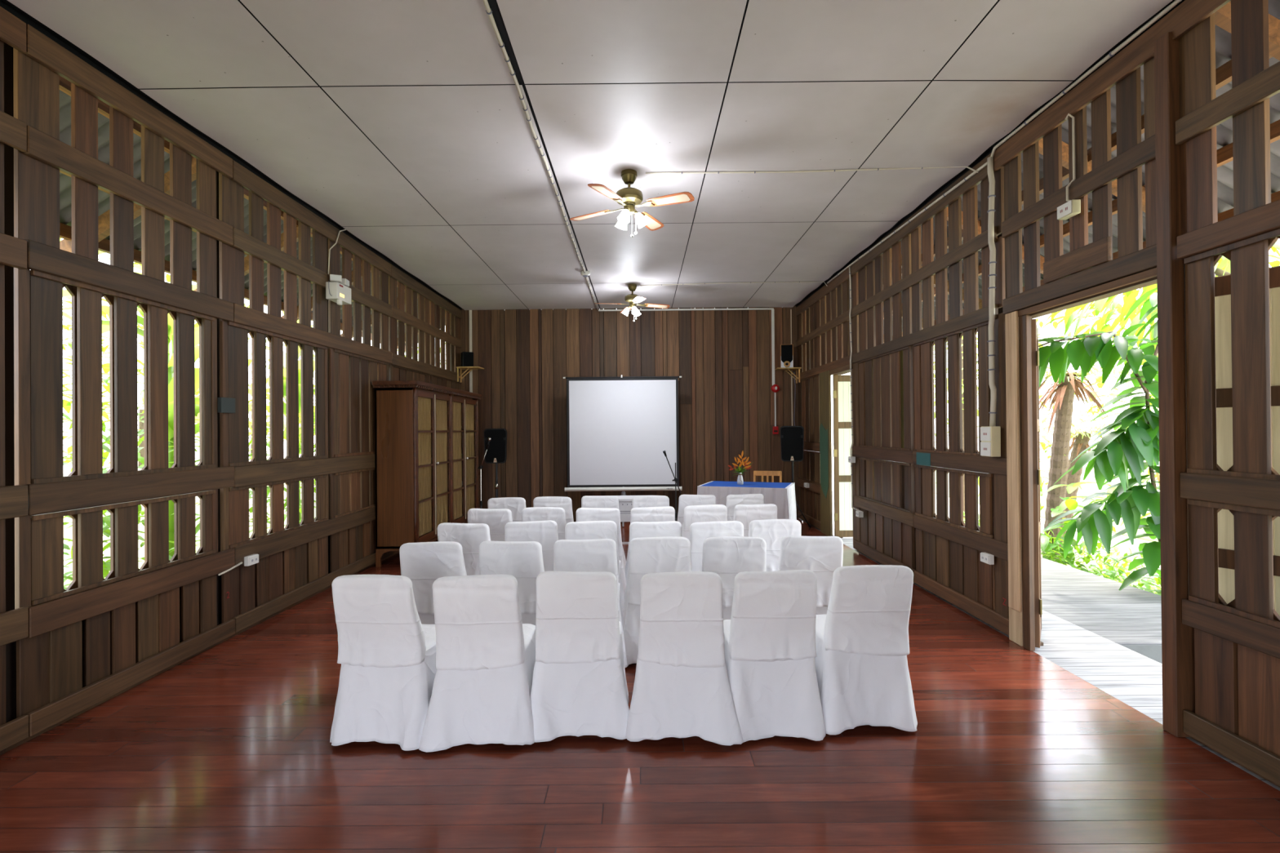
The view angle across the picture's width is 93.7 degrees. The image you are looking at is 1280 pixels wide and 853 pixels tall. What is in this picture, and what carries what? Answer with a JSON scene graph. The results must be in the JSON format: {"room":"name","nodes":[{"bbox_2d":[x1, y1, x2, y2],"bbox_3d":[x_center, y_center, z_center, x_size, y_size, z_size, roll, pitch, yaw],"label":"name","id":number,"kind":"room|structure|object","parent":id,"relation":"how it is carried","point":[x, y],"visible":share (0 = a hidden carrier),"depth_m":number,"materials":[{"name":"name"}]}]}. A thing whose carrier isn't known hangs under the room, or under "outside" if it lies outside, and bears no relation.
{"room":"community hall","nodes":[
{"label":"community hall","id":0,"kind":"room"},
{"bbox_2d":[59,237,109,466],"bbox_3d":[-11.044,-1.563,9.688,3.898,7.534,3.681,-1,0,26],"label":"tree","id":1,"kind":"object","parent":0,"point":[64,314],"visible":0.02,"depth_m":10.66,"materials":[{"name":"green plant"}]},
{"bbox_2d":[137,305,143,342],"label":"banana plant","id":2,"kind":"object","parent":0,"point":[140,319],"depth_m":6.39,"materials":[{"name":"green plant"}]},
{"bbox_2d":[62,256,249,471],"bbox_3d":[-10.903,-1.438,13.167,3.955,7.315,3.665,0,0,-26],"label":"tree","id":3,"kind":"object","parent":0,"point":[67,406],"visible":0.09,"depth_m":13.02,"materials":[{"name":"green plant"}]},
{"bbox_2d":[168,313,173,556],"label":"banana plant","id":4,"kind":"object","parent":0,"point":[171,383],"depth_m":6.58,"materials":[{"name":"green plant"}]},
{"bbox_2d":[195,367,199,434],"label":"banana plant","id":5,"kind":"object","parent":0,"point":[197,370],"depth_m":6.60,"materials":[{"name":"green plant"}]},
{"bbox_2d":[0,6,462,755],"bbox_3d":[-3.056,-0.157,4.007,0.164,3.624,12.729,0,0,0],"label":"wall","id":6,"kind":"structure","parent":0,"point":[66,653],"depth_m":3.73,"materials":[{"name":"brown wood"}]},
{"bbox_2d":[244,554,258,566],"bbox_3d":[-2.946,1.013,4.552,0.042,0.070,0.115,0,0,0],"label":"wall socket","id":7,"kind":"object","parent":6,"relation":"attached to","point":[250,560],"visible":1,"depth_m":4.52,"materials":[{"name":"white plastic"}]},
{"bbox_2d":[59,75,445,351],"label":"window","id":8,"kind":"structure","parent":6,"relation":"attached to","point":[65,196],"depth_m":4.53,"materials":[{"name":"glass"}]},
{"bbox_2d":[325,274,351,305],"bbox_3d":[-2.924,-1.311,5.830,0.116,0.285,0.299,0,0,0],"label":"emergency light","id":9,"kind":"object","parent":6,"relation":"attached to","point":[337,291],"visible":1,"depth_m":5.74,"materials":[{"name":"white plastic"}]},
{"bbox_2d":[456,366,484,382],"bbox_3d":[-2.781,-0.851,9.857,0.380,0.238,0.300,0,0,0],"label":"wall shelf","id":10,"kind":"object","parent":6,"relation":"attached to","point":[470,368],"visible":1,"depth_m":9.75,"materials":[{"name":"brown wood"}]},
{"bbox_2d":[461,351,473,366],"bbox_3d":[-2.848,-1.095,9.891,0.170,0.250,0.175,0,0,-28],"label":"speaker","id":11,"kind":"object","parent":10,"relation":"on","point":[467,357],"visible":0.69,"depth_m":9.81},
{"bbox_2d":[194,283,315,453],"bbox_3d":[-10.957,-1.649,16.969,3.904,7.778,3.887,0,0,0],"label":"tree","id":12,"kind":"object","parent":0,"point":[245,305],"visible":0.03,"depth_m":16.58,"materials":[{"name":"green plant"}]},
{"bbox_2d":[283,351,286,436],"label":"banana plant","id":13,"kind":"object","parent":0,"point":[284,394],"depth_m":9.25,"materials":[{"name":"green plant"}]},
{"bbox_2d":[297,345,301,457],"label":"banana plant","id":14,"kind":"object","parent":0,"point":[299,349],"depth_m":9.35,"materials":[{"name":"green plant"}]},
{"bbox_2d":[0,0,1184,310],"bbox_3d":[-0.205,-2.006,3.934,5.978,0.094,12.446,0,0,0],"label":"ceiling","id":15,"kind":"structure","parent":0,"point":[403,126],"depth_m":3.81,"materials":[{"name":"white paint"}]},
{"bbox_2d":[482,0,598,310],"bbox_3d":[-0.717,-1.992,4.025,0.043,0.034,12.026,0,0,0],"label":"cable","id":16,"kind":"object","parent":15,"relation":"attached to","point":[488,10],"visible":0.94,"depth_m":3.83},
{"bbox_2d":[594,283,669,321],"bbox_3d":[-0.105,-1.724,8.409,0.825,0.526,0.825,-1,0,30],"label":"ceiling fan","id":17,"kind":"object","parent":15,"relation":"hanging from","point":[632,299],"visible":1,"depth_m":8.37,"materials":[{"name":"gold metal"}]},
{"bbox_2d":[569,168,694,237],"bbox_3d":[-0.084,-1.743,4.735,0.825,0.526,0.825,0,0,-18],"label":"ceiling fan","id":18,"kind":"object","parent":15,"relation":"hanging from","point":[628,197],"visible":1,"depth_m":4.67,"materials":[{"name":"wood"}]},
{"bbox_2d":[640,281,827,286],"bbox_3d":[1.291,-1.959,8.356,2.583,0.086,0.058,-1,0,3],"label":"cable","id":19,"kind":"object","parent":15,"relation":"attached to","point":[768,282],"visible":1,"depth_m":8.33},
{"bbox_2d":[645,165,978,173],"bbox_3d":[1.311,-1.966,4.699,2.534,0.104,0.118,-1,0,4],"label":"cable","id":20,"kind":"object","parent":15,"relation":"attached to","point":[877,169],"visible":1,"depth_m":4.73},
{"bbox_2d":[460,306,799,519],"bbox_3d":[-0.176,-0.220,10.088,5.778,3.564,0.100,0,0,0],"label":"wall","id":21,"kind":"structure","parent":0,"point":[722,358],"depth_m":10.05,"materials":[{"name":"wood"}]},
{"bbox_2d":[469,310,472,392],"bbox_3d":[-2.830,-1.182,10.038,0.045,1.534,0.018,0,0,0],"label":"conduit","id":22,"kind":"object","parent":21,"relation":"attached to","point":[470,311],"visible":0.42,"depth_m":10.03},
{"bbox_2d":[598,307,774,385],"bbox_3d":[0.779,-1.317,10.027,2.935,1.300,0.024,0,0,0],"label":"conduit","id":23,"kind":"object","parent":21,"relation":"attached to","point":[753,308],"visible":1,"depth_m":10.02,"materials":[{"name":"white plastic"}]},
{"bbox_2d":[790,309,792,426],"bbox_3d":[2.541,-0.262,10.031,0.016,3.400,0.012,0,0,0],"label":"batten","id":24,"kind":"object","parent":21,"relation":"attached to","point":[790,309],"visible":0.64,"depth_m":10.03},
{"bbox_2d":[0,518,1279,852],"bbox_3d":[-0.225,1.561,3.916,5.718,0.060,12.446,0,0,0],"label":"floor","id":25,"kind":"structure","parent":0,"point":[228,748],"depth_m":2.59,"materials":[{"name":"wood"}]},
{"bbox_2d":[329,574,436,751],"bbox_3d":[-1.234,1.119,3.078,0.544,0.834,0.581,-1,0,4],"label":"covered chair","id":26,"kind":"object","parent":25,"relation":"on","point":[387,658],"visible":0.85,"depth_m":2.86,"materials":[{"name":"white fabric"}]},
{"bbox_2d":[372,380,481,567],"bbox_3d":[-2.708,0.536,7.992,0.509,2.075,2.684,0,0,0],"label":"tall cabinet","id":27,"kind":"object","parent":25,"relation":"on","point":[427,433],"visible":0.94,"depth_m":6.94,"materials":[{"name":"brown wood"}]},
{"bbox_2d":[399,541,466,624],"bbox_3d":[-1.266,1.123,3.915,0.584,0.834,0.585,-1,0,3],"label":"covered chair","id":28,"kind":"object","parent":25,"relation":"on","point":[423,563],"visible":0.34,"depth_m":3.66,"materials":[{"name":"white fabric"}]},
{"bbox_2d":[437,522,490,575],"bbox_3d":[-1.286,1.127,4.669,0.559,0.834,0.591,-1,0,2],"label":"covered chair","id":29,"kind":"object","parent":25,"relation":"on","point":[469,535],"visible":0.29,"depth_m":4.40,"materials":[{"name":"white fabric"}]},
{"bbox_2d":[418,573,535,752],"bbox_3d":[-0.778,1.114,3.080,0.548,0.834,0.609,0,0,-1],"label":"covered chair","id":30,"kind":"object","parent":25,"relation":"on","point":[486,653],"visible":0.93,"depth_m":2.85,"materials":[{"name":"white fabric"}]},
{"bbox_2d":[467,508,512,541],"bbox_3d":[-1.300,1.133,5.504,0.575,0.832,0.603,0,0,1],"label":"covered chair","id":31,"kind":"object","parent":25,"relation":"on","point":[496,519],"visible":0.2,"depth_m":5.21,"materials":[{"name":"white fabric"}]},
{"bbox_2d":[494,463,498,497],"bbox_3d":[-2.202,1.070,9.425,0.451,1.028,0.471,0,0,-4],"label":"speaker stand","id":32,"kind":"object","parent":25,"relation":"on","point":[496,485],"visible":0.23,"depth_m":9.39,"materials":[{"name":"black paint"}]},
{"bbox_2d":[484,428,506,463],"bbox_3d":[-2.252,0.304,9.414,0.350,0.546,0.260,0,0,-4],"label":"speaker","id":33,"kind":"object","parent":32,"relation":"on","point":[496,452],"visible":0.99,"depth_m":9.29},
{"bbox_2d":[487,497,525,521],"bbox_3d":[-1.335,1.137,6.327,0.560,0.832,0.592,0,0,0],"label":"covered chair","id":34,"kind":"object","parent":25,"relation":"on","point":[516,504],"visible":0.22,"depth_m":6.04,"materials":[{"name":"white fabric"}]},
{"bbox_2d":[479,541,544,628],"bbox_3d":[-0.783,1.120,3.948,0.575,0.832,0.603,0,0,1],"label":"covered chair","id":35,"kind":"object","parent":25,"relation":"on","point":[522,560],"visible":0.37,"depth_m":3.67,"materials":[{"name":"white fabric"}]},
{"bbox_2d":[504,520,558,571],"bbox_3d":[-0.829,1.123,4.738,0.564,0.834,0.597,0,0,-2],"label":"covered chair","id":36,"kind":"object","parent":25,"relation":"on","point":[544,532],"visible":0.27,"depth_m":4.47,"materials":[{"name":"white fabric"}]},
{"bbox_2d":[521,506,565,540],"bbox_3d":[-0.837,1.128,5.532,0.544,0.834,0.581,0,0,1],"label":"covered chair","id":37,"kind":"object","parent":25,"relation":"on","point":[557,514],"visible":0.16,"depth_m":5.26,"materials":[{"name":"white fabric"}]},
{"bbox_2d":[533,496,573,524],"bbox_3d":[-0.892,1.132,6.366,0.558,0.834,0.586,-1,0,4],"label":"covered chair","id":38,"kind":"object","parent":25,"relation":"on","point":[566,503],"visible":0.16,"depth_m":6.09,"materials":[{"name":"white fabric"}]},
{"bbox_2d":[529,571,629,742],"bbox_3d":[-0.306,1.111,3.124,0.559,0.834,0.591,0,0,-1],"label":"covered chair","id":39,"kind":"object","parent":25,"relation":"on","point":[580,688],"visible":1,"depth_m":2.90,"materials":[{"name":"white fabric"}]},
{"bbox_2d":[553,538,628,667],"bbox_3d":[-0.343,1.117,3.979,0.567,0.832,0.612,0,0,-1],"label":"covered chair","id":40,"kind":"object","parent":25,"relation":"on","point":[598,555],"visible":0.34,"depth_m":3.71,"materials":[{"name":"white fabric"}]},
{"bbox_2d":[564,520,624,609],"bbox_3d":[-0.367,1.119,4.700,0.584,0.834,0.585,0,0,-1],"label":"covered chair","id":41,"kind":"object","parent":25,"relation":"on","point":[590,530],"visible":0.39,"depth_m":4.43,"materials":[{"name":"white fabric"}]},
{"bbox_2d":[576,507,626,594],"bbox_3d":[-0.369,1.123,5.471,0.559,0.834,0.591,0,0,-2],"label":"covered chair","id":42,"kind":"object","parent":25,"relation":"on","point":[583,514],"visible":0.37,"depth_m":5.20,"materials":[{"name":"white fabric"}]},
{"bbox_2d":[581,495,626,570],"bbox_3d":[-0.413,1.130,6.440,0.575,0.832,0.603,0,0,-2],"label":"covered chair","id":43,"kind":"object","parent":25,"relation":"on","point":[587,501],"visible":0.17,"depth_m":6.15,"materials":[{"name":"white fabric"}]},
{"bbox_2d":[590,495,636,544],"bbox_3d":[-0.237,1.212,7.415,0.840,0.675,0.380,0,0,0],"label":"console table","id":44,"kind":"object","parent":25,"relation":"on","point":[624,501],"visible":0.12,"depth_m":7.25,"materials":[{"name":"white paint"}]},
{"bbox_2d":[563,374,681,527],"bbox_3d":[-0.272,0.367,9.560,1.896,2.383,0.563,0,0,0],"label":"projection screen","id":45,"kind":"object","parent":25,"relation":"on","point":[620,428],"visible":0.92,"depth_m":9.60,"materials":[{"name":"white fabric"}]},
{"bbox_2d":[624,506,675,582],"bbox_3d":[0.095,1.119,5.505,0.564,0.834,0.597,0,0,-2],"label":"covered chair","id":46,"kind":"object","parent":25,"relation":"on","point":[664,513],"visible":0.23,"depth_m":5.23,"materials":[{"name":"white fabric"}]},
{"bbox_2d":[631,495,669,508],"bbox_3d":[0.130,1.124,6.386,0.544,0.834,0.581,-1,0,2],"label":"covered chair","id":47,"kind":"object","parent":25,"relation":"on","point":[638,501],"visible":0.19,"depth_m":6.11,"materials":[{"name":"white fabric"}]},
{"bbox_2d":[622,520,681,627],"bbox_3d":[0.114,1.116,4.676,0.567,0.832,0.612,0,0,-1],"label":"covered chair","id":48,"kind":"object","parent":25,"relation":"on","point":[673,528],"visible":0.27,"depth_m":4.39,"materials":[{"name":"white fabric"}]},
{"bbox_2d":[623,536,691,665],"bbox_3d":[0.143,1.112,4.022,0.560,0.832,0.592,0,0,1],"label":"covered chair","id":49,"kind":"object","parent":25,"relation":"on","point":[647,555],"visible":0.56,"depth_m":3.76,"materials":[{"name":"white fabric"}]},
{"bbox_2d":[662,450,680,521],"bbox_3d":[0.444,0.908,7.043,0.521,1.267,0.498,0,0,0],"label":"microphone stand","id":50,"kind":"object","parent":25,"relation":"on","point":[675,479],"visible":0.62,"depth_m":6.99,"materials":[{"name":"black paint"}]},
{"bbox_2d":[625,571,743,746],"bbox_3d":[0.211,1.107,3.093,0.560,0.832,0.592,0,0,1],"label":"covered chair","id":51,"kind":"object","parent":25,"relation":"on","point":[682,688],"visible":1,"depth_m":2.85,"materials":[{"name":"white fabric"}]},
{"bbox_2d":[677,494,715,537],"bbox_3d":[0.592,1.120,6.455,0.559,0.834,0.591,0,0,-1],"label":"covered chair","id":52,"kind":"object","parent":25,"relation":"on","point":[685,500],"visible":0.2,"depth_m":6.18,"materials":[{"name":"white fabric"}]},
{"bbox_2d":[682,504,727,539],"bbox_3d":[0.573,1.116,5.595,0.584,0.834,0.585,0,0,-2],"label":"covered chair","id":53,"kind":"object","parent":25,"relation":"on","point":[707,513],"visible":0.2,"depth_m":5.33,"materials":[{"name":"white fabric"}]},
{"bbox_2d":[688,520,743,571],"bbox_3d":[0.556,1.111,4.657,0.548,0.834,0.609,0,0,0],"label":"covered chair","id":54,"kind":"object","parent":25,"relation":"on","point":[699,531],"visible":0.24,"depth_m":4.37,"materials":[{"name":"white fabric"}]},
{"bbox_2d":[701,536,766,620],"bbox_3d":[0.584,1.107,3.997,0.558,0.834,0.586,-1,0,3],"label":"covered chair","id":55,"kind":"object","parent":25,"relation":"on","point":[726,557],"visible":0.32,"depth_m":3.73,"materials":[{"name":"white fabric"}]},
{"bbox_2d":[725,493,764,520],"bbox_3d":[1.092,1.116,6.462,0.564,0.834,0.597,-1,0,2],"label":"covered chair","id":56,"kind":"object","parent":25,"relation":"on","point":[732,500],"visible":0.2,"depth_m":6.19,"materials":[{"name":"white fabric"}]},
{"bbox_2d":[697,480,796,519],"bbox_3d":[1.459,1.162,8.161,1.252,0.752,0.892,-1,0,20],"label":"table","id":57,"kind":"object","parent":25,"relation":"on","point":[782,495],"visible":0.38,"depth_m":7.84,"materials":[{"name":"fabric"}]},
{"bbox_2d":[737,472,743,484],"bbox_3d":[1.355,0.704,8.113,0.083,0.165,0.083,-1,0,38],"label":"flower vase","id":58,"kind":"object","parent":57,"relation":"on","point":[740,480],"visible":1,"depth_m":8.09,"materials":[{"name":"white ceramic"}]},
{"bbox_2d":[728,450,751,475],"bbox_3d":[1.350,0.530,8.100,0.302,0.410,0.214,-1,0,31],"label":"bunch","id":59,"kind":"object","parent":58,"relation":"in","point":[742,463],"visible":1,"depth_m":8.10,"materials":[{"name":"orange plant"}]},
{"bbox_2d":[733,503,777,537],"bbox_3d":[1.033,1.113,5.642,0.567,0.832,0.612,0,0,-2],"label":"covered chair","id":60,"kind":"object","parent":25,"relation":"on","point":[744,513],"visible":0.23,"depth_m":5.36,"materials":[{"name":"white fabric"}]},
{"bbox_2d":[753,471,782,482],"bbox_3d":[1.862,1.101,8.781,0.414,0.876,0.442,-1,0,14],"label":"wooden chair","id":61,"kind":"object","parent":25,"relation":"on","point":[772,473],"visible":0.27,"depth_m":8.96,"materials":[{"name":"brown wood"}]},
{"bbox_2d":[723,569,826,742],"bbox_3d":[0.639,1.103,3.105,0.564,0.834,0.597,0,0,0],"label":"covered chair","id":62,"kind":"object","parent":25,"relation":"on","point":[770,646],"visible":0.88,"depth_m":2.89,"materials":[{"name":"white fabric"}]},
{"bbox_2d":[748,519,801,571],"bbox_3d":[1.022,1.108,4.714,0.560,0.832,0.592,-1,0,2],"label":"covered chair","id":63,"kind":"object","parent":25,"relation":"on","point":[771,531],"visible":0.24,"depth_m":4.44,"materials":[{"name":"white fabric"}]},
{"bbox_2d":[791,462,811,528],"bbox_3d":[2.389,1.030,9.199,0.450,1.028,0.471,-1,0,16],"label":"speaker stand","id":64,"kind":"object","parent":25,"relation":"on","point":[792,463],"visible":0.16,"depth_m":9.15,"materials":[{"name":"black paint"}]},
{"bbox_2d":[780,426,804,462],"bbox_3d":[2.336,0.264,9.203,0.350,0.546,0.260,-1,0,16],"label":"speaker","id":65,"kind":"object","parent":64,"relation":"on","point":[792,437],"visible":1,"depth_m":9.09},
{"bbox_2d":[777,535,843,614],"bbox_3d":[1.099,1.105,4.041,0.575,0.832,0.603,-1,0,2],"label":"covered chair","id":66,"kind":"object","parent":25,"relation":"on","point":[820,555],"visible":0.36,"depth_m":3.77,"materials":[{"name":"white fabric"}]},
{"bbox_2d":[814,564,917,735],"bbox_3d":[1.119,1.099,3.186,0.558,0.834,0.586,0,0,0],"label":"covered chair","id":67,"kind":"object","parent":25,"relation":"on","point":[862,643],"visible":0.9,"depth_m":2.97,"materials":[{"name":"white fabric"}]},
{"bbox_2d":[795,0,1279,787],"bbox_3d":[2.669,-0.206,4.016,0.182,3.625,12.792,0,0,0],"label":"wall","id":68,"kind":"structure","parent":0,"point":[1220,660],"depth_m":3.40,"materials":[{"name":"brown wood"}]},
{"bbox_2d":[774,367,801,383],"bbox_3d":[2.418,-0.836,9.845,0.380,0.238,0.300,0,0,0],"label":"wall shelf","id":69,"kind":"object","parent":68,"relation":"attached to","point":[786,369],"visible":1,"depth_m":9.78,"materials":[{"name":"brown wood"}]},
{"bbox_2d":[780,344,793,367],"bbox_3d":[2.417,-1.148,9.874,0.200,0.385,0.205,-1,0,14],"label":"speaker","id":70,"kind":"object","parent":69,"relation":"on","point":[786,350],"visible":0.94,"depth_m":9.78},
{"bbox_2d":[781,344,792,362],"bbox_3d":[2.396,-1.182,9.789,0.184,0.303,0.007,-1,0,14],"label":"grille","id":71,"kind":"object","parent":70,"relation":"attached to","point":[786,349],"depth_m":9.78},
{"bbox_2d":[832,374,853,537],"bbox_3d":[2.852,0.401,8.191,0.436,2.220,0.050,0,0,-2],"label":"door","id":72,"kind":"structure","parent":68,"relation":"in","point":[843,512],"depth_m":8.19,"materials":[{"name":"white glass"}]},
{"bbox_2d":[848,266,860,511],"bbox_3d":[2.593,-0.482,7.257,0.035,2.991,0.282,0,0,0],"label":"cable","id":73,"kind":"object","parent":68,"relation":"attached to","point":[850,323],"visible":0.95,"depth_m":7.36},
{"bbox_2d":[980,552,994,564],"bbox_3d":[2.590,0.985,4.479,0.042,0.070,0.115,0,0,0],"label":"wall socket","id":74,"kind":"object","parent":68,"relation":"attached to","point":[988,558],"visible":1,"depth_m":4.44,"materials":[{"name":"white plastic"}]},
{"bbox_2d":[980,426,1000,457],"bbox_3d":[2.564,0.108,4.326,0.077,0.219,0.247,0,0,0],"label":"wall socket","id":75,"kind":"object","parent":68,"relation":"attached to","point":[990,436],"visible":1,"depth_m":4.32,"materials":[{"name":"beige plastic"}]},
{"bbox_2d":[986,156,997,426],"bbox_3d":[2.579,-0.980,4.399,0.058,1.982,0.064,0,0,-22],"label":"cable","id":76,"kind":"object","parent":68,"relation":"attached to","point":[991,197],"visible":0.98,"depth_m":4.38,"materials":[{"name":"plastic"}]},
{"bbox_2d":[826,0,1182,283],"bbox_3d":[2.571,-1.995,3.379,0.030,0.101,9.750,0,0,0],"label":"cable","id":77,"kind":"object","parent":68,"relation":"attached to","point":[1112,53],"visible":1,"depth_m":3.79,"materials":[{"name":"plastic"}]},
{"bbox_2d":[1031,318,1042,648],"bbox_3d":[2.811,0.382,4.246,0.050,2.220,0.516,-1,0,35],"label":"door","id":78,"kind":"structure","parent":68,"relation":"in","point":[1034,329],"depth_m":4.05,"materials":[{"name":"brown wood"}]},
{"bbox_2d":[799,515,1279,791],"bbox_3d":[2.978,1.545,6.835,0.673,0.047,18.300,0,0,0],"label":"trim","id":79,"kind":"structure","parent":68,"relation":"attached to","point":[1131,677],"depth_m":3.81,"materials":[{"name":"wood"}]},
{"bbox_2d":[1057,199,1080,219],"bbox_3d":[2.560,-1.295,3.586,0.058,0.080,0.125,0,0,0],"label":"wall socket","id":80,"kind":"object","parent":68,"relation":"attached to","point":[1071,208],"visible":1,"depth_m":3.55,"materials":[{"name":"beige plastic"}]},
{"bbox_2d":[1065,113,1075,201],"bbox_3d":[2.586,-1.610,3.609,0.040,0.543,0.044,0,0,-27],"label":"cable","id":81,"kind":"object","parent":68,"relation":"attached to","point":[1068,114],"visible":0.86,"depth_m":3.60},
{"bbox_2d":[875,0,1279,343],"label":"window","id":82,"kind":"structure","parent":68,"relation":"attached to","point":[1223,15],"depth_m":4.20,"materials":[{"name":"glass"}]},
{"bbox_2d":[1214,265,1279,615],"bbox_3d":[2.858,0.373,2.669,0.050,2.220,0.596,0,0,-28],"label":"window","id":83,"kind":"structure","parent":68,"relation":"in","point":[1222,283],"depth_m":2.82,"materials":[{"name":"brown wood"}]},
{"label":"outside","id":84,"kind":"structure","parent":0,"visible":0},
{"bbox_2d":[831,490,1161,644],"bbox_3d":[3.983,1.554,10.088,1.308,0.044,11.790,0,0,0],"label":"deck","id":85,"kind":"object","parent":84,"point":[1094,603],"depth_m":5.07,"materials":[{"name":"wood"}]},
{"bbox_2d":[1119,644,1161,663],"bbox_3d":[3.970,1.716,4.177,1.310,0.400,0.030,0,0,0],"label":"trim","id":86,"kind":"structure","parent":85,"relation":"attached to","point":[1153,651],"depth_m":4.16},
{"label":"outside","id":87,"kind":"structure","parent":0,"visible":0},
{"bbox_2d":[63,482,315,587],"bbox_3d":[-17.051,2.262,13.029,25.800,0.020,34.000,0,0,0],"label":"ground","id":88,"kind":"structure","parent":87,"point":[67,581],"depth_m":10.82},
{"bbox_2d":[62,389,144,589],"bbox_3d":[-4.594,0.755,4.702,1.267,2.716,1.179,0,0,-40],"label":"shrub","id":89,"kind":"object","parent":88,"relation":"on","point":[106,566],"visible":0.1,"depth_m":4.87,"materials":[{"name":"green plant"}]},
{"bbox_2d":[62,367,199,586],"bbox_3d":[-4.897,0.790,5.691,1.165,2.712,1.374,0,0,0],"label":"shrub","id":90,"kind":"object","parent":88,"relation":"on","point":[106,524],"visible":0.11,"depth_m":5.58,"materials":[{"name":"green plant"}]},
{"bbox_2d":[63,456,286,576],"bbox_3d":[-8.296,1.419,7.512,0.150,1.500,13.000,0,0,0],"label":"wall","id":91,"kind":"structure","parent":88,"relation":"on","point":[68,533],"depth_m":9.30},
{"bbox_2d":[62,443,1160,590],"bbox_3d":[0.065,2.196,19.989,120.000,0.070,100.000,0,0,0],"label":"grass","id":92,"kind":"structure","parent":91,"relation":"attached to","point":[1046,461],"depth_m":10.82,"materials":[{"name":"plant"}]},
{"bbox_2d":[933,332,1044,521],"bbox_3d":[6.643,-0.403,12.340,2.830,4.942,2.735,-1,0,26],"label":"tree","id":93,"kind":"object","parent":92,"relation":"on","point":[963,477],"visible":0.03,"depth_m":12.32,"materials":[{"name":"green plant"}]},
{"bbox_2d":[961,364,1139,561],"bbox_3d":[6.003,0.605,8.616,2.412,2.902,2.574,0,0,-42],"label":"palm tree","id":94,"kind":"object","parent":92,"relation":"on","point":[1063,398],"visible":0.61,"depth_m":8.35,"materials":[{"name":"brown plant"}]},
{"bbox_2d":[976,287,1160,591],"bbox_3d":[4.346,0.342,5.435,2.456,3.322,0.916,0,0,0],"label":"leafy sapling","id":95,"kind":"object","parent":92,"relation":"on","point":[1117,451],"visible":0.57,"depth_m":5.36,"materials":[{"name":"green plant"}]},
{"bbox_2d":[1040,529,1102,571],"bbox_3d":[5.157,1.718,7.577,0.925,0.885,1.053,0,0,0],"label":"ground cover","id":96,"kind":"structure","parent":92,"relation":"on","point":[1055,548],"depth_m":7.41,"materials":[{"name":"green plant"}]},
{"bbox_2d":[1040,481,1115,565],"bbox_3d":[5.160,1.361,7.520,1.353,1.384,1.112,0,0,0],"label":"shrub","id":97,"kind":"object","parent":92,"relation":"on","point":[1071,504],"visible":0.44,"depth_m":7.27,"materials":[{"name":"green plant"}]},
{"bbox_2d":[1039,422,1136,534],"bbox_3d":[7.002,1.002,9.183,2.784,2.111,2.723,-1,0,36],"label":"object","id":98,"kind":"object","parent":92,"relation":"on","point":[1082,438],"visible":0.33,"depth_m":9.18,"materials":[{"name":"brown plant"}]},
{"bbox_2d":[1040,540,1141,589],"bbox_3d":[5.153,1.722,6.962,0.973,0.804,1.050,0,0,0],"label":"ground cover","id":99,"kind":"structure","parent":92,"relation":"on","point":[1087,560],"depth_m":6.93,"materials":[{"name":"green plant"}]},
{"bbox_2d":[1041,541,1144,582],"bbox_3d":[5.974,1.854,7.979,1.210,0.655,1.085,-1,0,42],"label":"ground cover","id":100,"kind":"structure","parent":92,"relation":"on","point":[1084,547],"depth_m":7.91,"materials":[{"name":"green plant"}]},
{"bbox_2d":[1083,546,1160,595],"bbox_3d":[5.086,1.714,6.146,0.982,0.921,0.982,0,0,-28],"label":"ground cover","id":101,"kind":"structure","parent":92,"relation":"on","point":[1108,574],"depth_m":6.25,"materials":[{"name":"green plant"}]},
{"bbox_2d":[1083,551,1160,593],"bbox_3d":[5.972,1.832,7.117,1.136,0.685,1.153,0,0,0],"label":"ground cover","id":102,"kind":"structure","parent":92,"relation":"on","point":[1126,560],"depth_m":7.22,"materials":[{"name":"green plant"}]},
{"bbox_2d":[1133,574,1160,595],"bbox_3d":[5.196,1.748,5.599,0.969,0.828,1.048,0,0,0],"label":"ground cover","id":103,"kind":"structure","parent":92,"relation":"on","point":[1157,580],"depth_m":5.84,"materials":[{"name":"green plant"}]},
{"bbox_2d":[1039,240,1279,364],"bbox_3d":[5.994,-0.167,5.971,3.284,4.416,3.248,0,0,0],"label":"tree","id":104,"kind":"object","parent":92,"relation":"on","point":[1222,267],"visible":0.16,"depth_m":6.55,"materials":[{"name":"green plant"}]},
{"bbox_2d":[168,399,270,552],"bbox_3d":[-4.786,0.849,6.958,1.278,2.585,1.138,-1,0,35],"label":"shrub","id":105,"kind":"object","parent":88,"relation":"on","point":[197,527],"visible":0.05,"depth_m":6.94,"materials":[{"name":"green plant"}]},
{"bbox_2d":[248,393,315,533],"bbox_3d":[-4.854,0.857,8.311,1.169,2.621,1.334,0,0,0],"label":"shrub","id":106,"kind":"object","parent":88,"relation":"on","point":[267,406],"visible":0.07,"depth_m":8.23,"materials":[{"name":"green plant"}]},
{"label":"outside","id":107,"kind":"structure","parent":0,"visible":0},
{"bbox_2d":[831,466,1159,542],"bbox_3d":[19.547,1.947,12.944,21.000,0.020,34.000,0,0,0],"label":"hedge","id":108,"kind":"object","parent":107,"point":[1088,489],"depth_m":18.73,"materials":[{"name":"plant"}]},
{"bbox_2d":[946,315,1110,497],"bbox_3d":[10.525,-0.570,16.362,3.437,5.840,3.618,0,0,-16],"label":"tree","id":109,"kind":"object","parent":108,"relation":"on","point":[1043,446],"visible":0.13,"depth_m":15.83,"materials":[{"name":"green plant"}]},
{"bbox_2d":[1074,293,1158,526],"bbox_3d":[9.557,-0.488,10.962,3.147,5.051,3.056,0,0,0],"label":"tree","id":110,"kind":"object","parent":108,"relation":"on","point":[1118,306],"visible":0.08,"depth_m":11.26,"materials":[{"name":"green plant"}]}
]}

